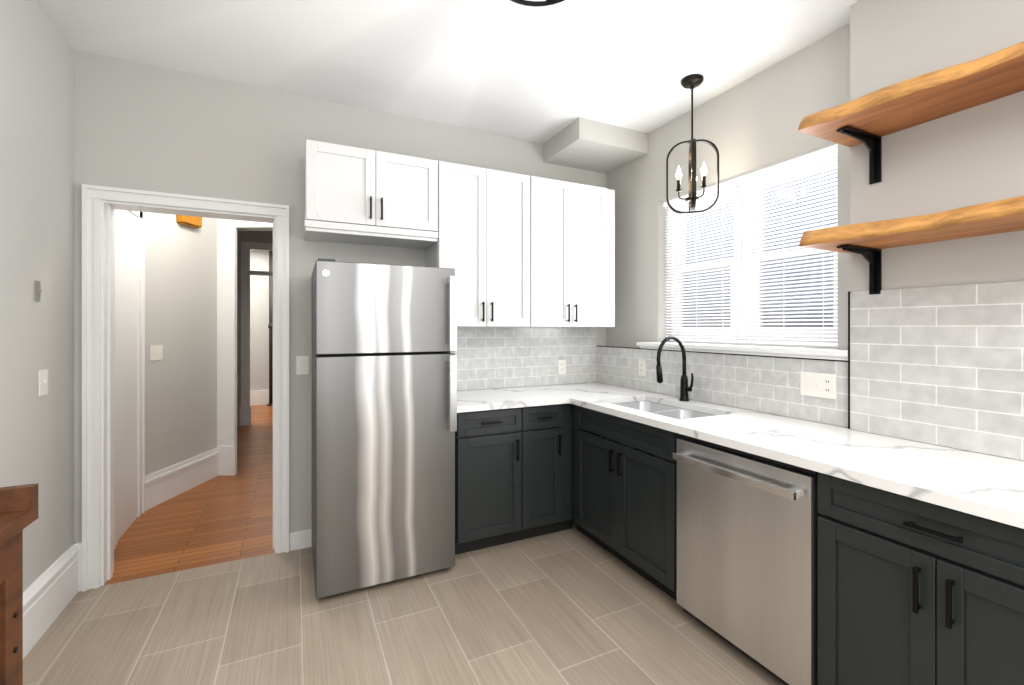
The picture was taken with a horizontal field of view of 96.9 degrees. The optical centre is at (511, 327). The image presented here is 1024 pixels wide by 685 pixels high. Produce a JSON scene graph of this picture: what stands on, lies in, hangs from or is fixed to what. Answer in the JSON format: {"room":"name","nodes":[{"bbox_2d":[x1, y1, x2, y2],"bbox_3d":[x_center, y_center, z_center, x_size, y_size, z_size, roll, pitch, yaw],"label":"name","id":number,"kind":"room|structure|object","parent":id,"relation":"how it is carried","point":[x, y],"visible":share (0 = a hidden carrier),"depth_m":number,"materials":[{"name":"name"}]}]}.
{"room":"kitchen","nodes":[
{"label":"kitchen","id":0,"kind":"room"},
{"bbox_2d":[104,405,274,584],"bbox_3d":[-3.956,1.404,5.034,3.300,0.080,6.300,0,0,-26],"label":"floor","id":1,"kind":"structure","parent":0,"point":[219,519],"depth_m":3.17,"materials":[{"name":"brown wood"}]},
{"bbox_2d":[267,251,272,405],"bbox_3d":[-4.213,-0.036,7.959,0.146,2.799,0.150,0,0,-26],"label":"door","id":2,"kind":"structure","parent":1,"relation":"on","point":[270,325],"depth_m":7.92,"materials":[{"name":"grey wood"}]},
{"bbox_2d":[23,519,784,684],"bbox_3d":[0.463,1.404,0.690,3.793,0.080,5.350,0,0,-26],"label":"floor","id":3,"kind":"structure","parent":0,"point":[573,606],"depth_m":2.05,"materials":[{"name":"tile"}]},
{"bbox_2d":[0,483,37,684],"bbox_3d":[-1.072,0.864,0.441,0.448,1.000,1.265,0,0,-26],"label":"wooden furniture","id":4,"kind":"object","parent":3,"relation":"on","point":[18,509],"visible":1,"depth_m":1.04,"materials":[{"name":"brown wood"}]},
{"bbox_2d":[312,258,456,598],"bbox_3d":[-0.763,0.511,2.636,0.714,1.705,0.711,0,0,-26],"label":"fridge","id":5,"kind":"object","parent":3,"relation":"on","point":[384,387],"visible":1,"depth_m":2.36,"materials":[{"name":"grey metal"}]},
{"bbox_2d":[455,406,534,554],"bbox_3d":[-0.226,0.927,2.994,0.480,0.872,0.593,0,0,-26],"label":"base cabinet","id":6,"kind":"object","parent":3,"relation":"on","point":[495,449],"depth_m":2.74,"materials":[{"name":"grey wood"}]},
{"bbox_2d":[457,386,568,412],"bbox_3d":[-0.114,0.471,3.025,0.750,0.035,0.621,0,0,-26],"label":"countertop","id":7,"kind":"structure","parent":6,"relation":"on","point":[516,397],"depth_m":2.90,"materials":[{"name":"stone"}]},
{"bbox_2d":[535,403,566,536],"bbox_3d":[0.043,0.927,3.123,0.358,0.872,0.593,0,0,-26],"label":"base cabinet","id":8,"kind":"object","parent":3,"relation":"on","point":[550,420],"depth_m":2.90,"materials":[{"name":"grey wood"}]},
{"bbox_2d":[567,401,646,536],"bbox_3d":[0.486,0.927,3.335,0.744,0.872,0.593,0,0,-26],"label":"base cabinet","id":9,"kind":"object","parent":3,"relation":"on","point":[607,479],"depth_m":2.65,"materials":[{"name":"grey wood"}]},
{"bbox_2d":[546,382,620,393],"bbox_3d":[0.522,0.471,3.329,0.360,0.035,0.621,0,0,-26],"label":"countertop","id":10,"kind":"structure","parent":9,"relation":"on","point":[595,387],"depth_m":3.37,"materials":[{"name":"stone"}]},
{"bbox_2d":[672,434,820,684],"bbox_3d":[1.153,0.928,1.972,0.653,0.871,0.630,0,0,-26],"label":"dishwasher","id":11,"kind":"object","parent":3,"relation":"on","point":[747,554],"visible":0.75,"depth_m":1.78,"materials":[{"name":"silver metal"}]},
{"bbox_2d":[818,473,1023,684],"bbox_3d":[1.473,0.927,1.373,0.602,0.872,0.707,0,0,-26],"label":"base cabinet","id":12,"kind":"object","parent":3,"relation":"on","point":[912,591],"depth_m":1.32,"materials":[{"name":"grey wood"}]},
{"bbox_2d":[541,383,1023,528],"bbox_3d":[1.248,0.471,1.847,0.656,0.035,3.921,0,0,-26],"label":"countertop","id":13,"kind":"structure","parent":12,"relation":"on","point":[990,487],"depth_m":1.64,"materials":[{"name":"stone"}]},
{"bbox_2d":[600,401,714,462],"bbox_3d":[0.858,0.592,2.633,0.409,0.204,0.699,0,0,-26],"label":"sink","id":14,"kind":"object","parent":13,"relation":"in","point":[666,410],"visible":0.04,"depth_m":2.70,"materials":[{"name":"silver metal"}]},
{"bbox_2d":[656,336,693,400],"bbox_3d":[0.991,0.252,2.751,0.253,0.401,0.106,0,0,-26],"label":"faucet","id":15,"kind":"object","parent":13,"relation":"on","point":[684,390],"visible":0.98,"depth_m":2.79,"materials":[{"name":"black metal"}]},
{"bbox_2d":[35,0,859,143],"bbox_3d":[-1.682,-1.486,3.128,5.760,0.100,11.700,0,0,-26],"label":"ceiling","id":16,"kind":"structure","parent":0,"point":[541,74],"depth_m":2.34,"materials":[{"name":"paint"}]},
{"bbox_2d":[510,0,564,6],"bbox_3d":[0.101,-1.367,1.652,0.401,0.137,0.399,0,0,-26],"label":"ceiling light fixture","id":17,"kind":"object","parent":16,"relation":"attached to","point":[537,3],"visible":1,"depth_m":1.82,"materials":[{"name":"black metal"}]},
{"bbox_2d":[543,117,647,173],"bbox_3d":[0.627,-1.364,3.456,0.609,0.144,0.499,0,0,-26],"label":"ceiling soffit","id":18,"kind":"structure","parent":16,"relation":"attached to","point":[587,144],"depth_m":3.32,"materials":[{"name":"grey paint"}]},
{"bbox_2d":[666,74,718,213],"bbox_3d":[1.044,-1.049,2.631,0.224,0.774,0.215,0,0,-26],"label":"pendant light","id":19,"kind":"object","parent":16,"relation":"hanging from","point":[692,81],"visible":1,"depth_m":2.61,"materials":[{"name":"black metal"}]},
{"bbox_2d":[0,0,1023,591],"bbox_3d":[-1.671,-0.036,3.106,5.560,2.800,11.550,0,0,-26],"label":"wall","id":20,"kind":"structure","parent":0,"point":[72,120],"depth_m":2.38,"materials":[{"name":"grey paint"}]},
{"bbox_2d":[35,280,41,300],"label":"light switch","id":21,"kind":"object","parent":20,"relation":"attached to","point":[37,283],"depth_m":2.00,"materials":[{"name":"white plastic"}]},
{"bbox_2d":[39,369,47,395],"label":"light switch","id":22,"kind":"object","parent":20,"relation":"attached to","point":[43,374],"depth_m":2.05,"materials":[{"name":"white plastic"}]},
{"bbox_2d":[23,541,81,658],"bbox_3d":[-1.129,1.239,0.012,0.036,0.250,5.200,0,0,-26],"label":"baseboard","id":23,"kind":"structure","parent":20,"relation":"attached to","point":[52,590],"depth_m":2.08,"materials":[{"name":"white wood"}]},
{"bbox_2d":[114,209,144,548],"bbox_3d":[-2.592,0.239,3.065,0.030,2.250,0.630,0,0,-26],"label":"door","id":24,"kind":"structure","parent":20,"relation":"attached to","point":[129,226],"depth_m":3.11,"materials":[{"name":"white wood"}]},
{"bbox_2d":[150,345,162,360],"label":"light switch","id":25,"kind":"object","parent":20,"relation":"attached to","point":[156,351],"depth_m":3.50,"materials":[{"name":"white plastic"}]},
{"bbox_2d":[145,448,218,510],"bbox_3d":[-2.724,1.239,3.771,0.400,0.250,0.745,0,0,-26],"label":"baseboard","id":26,"kind":"structure","parent":20,"relation":"attached to","point":[165,484],"depth_m":3.71,"materials":[{"name":"white wood"}]},
{"bbox_2d":[82,184,288,591],"bbox_3d":[-1.829,0.312,2.638,0.961,2.104,0.198,0,0,-26],"label":"door frame","id":27,"kind":"structure","parent":20,"relation":"attached to","point":[100,204],"depth_m":2.45,"materials":[{"name":"white wood"}]},
{"bbox_2d":[176,215,201,228],"bbox_3d":[-2.707,-0.905,3.809,0.060,0.112,0.220,0,0,1],"label":"door chime","id":28,"kind":"object","parent":20,"relation":"attached to","point":[194,222],"visible":0.77,"depth_m":3.78,"materials":[{"name":"orange wood"}]},
{"bbox_2d":[216,218,272,475],"bbox_3d":[-2.078,-0.036,4.257,1.246,2.800,0.751,0,0,-26],"label":"trim","id":29,"kind":"structure","parent":20,"relation":"attached to","point":[237,240],"depth_m":4.19,"materials":[{"name":"white wood"}]},
{"bbox_2d":[250,390,268,404],"bbox_3d":[-5.173,1.239,7.650,2.760,0.250,0.030,0,0,-26],"label":"baseboard","id":30,"kind":"structure","parent":20,"relation":"attached to","point":[261,397],"depth_m":7.98,"materials":[{"name":"white wood"}]},
{"bbox_2d":[290,529,311,550],"bbox_3d":[-0.989,1.311,2.953,0.822,0.105,0.014,0,0,-26],"label":"baseboard","id":31,"kind":"structure","parent":20,"relation":"attached to","point":[299,539],"depth_m":2.80,"materials":[{"name":"white wood"}]},
{"bbox_2d":[296,356,308,374],"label":"light switch","id":32,"kind":"object","parent":20,"relation":"attached to","point":[302,362],"depth_m":2.80,"materials":[{"name":"white plastic"}]},
{"bbox_2d":[303,139,442,242],"bbox_3d":[-0.876,-0.826,2.832,0.759,0.450,0.325,0,0,-26],"label":"upper cabinet","id":33,"kind":"object","parent":20,"relation":"attached to","point":[353,192],"depth_m":2.68,"materials":[{"name":"white wood"}]},
{"bbox_2d":[423,162,542,326],"bbox_3d":[-0.208,-0.527,3.151,0.716,1.048,0.325,0,0,-26],"label":"upper cabinet","id":34,"kind":"object","parent":20,"relation":"attached to","point":[516,250],"depth_m":3.01,"materials":[{"name":"white wood"}]},
{"bbox_2d":[543,178,610,326],"bbox_3d":[0.329,-0.527,3.408,0.720,1.048,0.325,0,0,-26],"label":"upper cabinet","id":35,"kind":"object","parent":20,"relation":"attached to","point":[576,217],"depth_m":3.30,"materials":[{"name":"white wood"}]},
{"bbox_2d":[451,281,1023,460],"bbox_3d":[1.078,0.146,1.288,1.492,0.612,4.800,0,0,-26],"label":"tile backsplash","id":36,"kind":"structure","parent":20,"relation":"attached to","point":[943,366],"depth_m":1.93,"materials":[{"name":"grey tile"}]},
{"bbox_2d":[558,360,565,373],"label":"outlet","id":37,"kind":"object","parent":36,"relation":"attached to","point":[561,363],"depth_m":3.61,"materials":[{"name":"white plastic"}]},
{"bbox_2d":[638,359,645,375],"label":"outlet","id":38,"kind":"object","parent":36,"relation":"attached to","point":[641,363],"depth_m":3.26,"materials":[{"name":"white plastic"}]},
{"bbox_2d":[800,371,836,398],"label":"outlet","id":39,"kind":"object","parent":36,"relation":"attached to","point":[821,385],"depth_m":2.16,"materials":[{"name":"white plastic"}]},
{"bbox_2d":[636,342,847,360],"bbox_3d":[1.316,0.127,2.707,0.265,0.044,1.386,0,0,-26],"label":"window sill","id":40,"kind":"structure","parent":20,"relation":"attached to","point":[829,354],"depth_m":2.42,"materials":[{"name":"white"}]},
{"bbox_2d":[671,156,837,347],"bbox_3d":[1.452,-0.401,2.798,0.070,1.010,1.200,0,0,-26],"label":"window","id":41,"kind":"structure","parent":20,"relation":"in","point":[737,306],"depth_m":2.75,"materials":[{"name":"white"}]},
{"bbox_2d":[663,144,837,345],"bbox_3d":[1.365,-0.406,2.756,0.054,0.996,1.188,0,0,-26],"label":"window blinds","id":42,"kind":"object","parent":41,"relation":"attached to","point":[822,155],"visible":0.81,"depth_m":2.62,"materials":[{"name":"white plastic"}]},
{"bbox_2d":[798,41,1023,294],"bbox_3d":[1.835,-0.509,0.921,0.370,0.735,2.284,0,0,-26],"label":"floating shelves","id":43,"kind":"object","parent":20,"relation":"attached to","point":[869,121],"visible":1,"depth_m":1.64,"materials":[{"name":"brown wood"}]},
{"label":"outside","id":44,"kind":"structure","parent":0,"visible":0},
{"bbox_2d":[684,170,836,326],"bbox_3d":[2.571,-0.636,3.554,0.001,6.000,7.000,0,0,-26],"label":"window glass","id":45,"kind":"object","parent":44,"point":[802,310],"depth_m":4.01,"materials":[{"name":"clear glass"}]}
]}

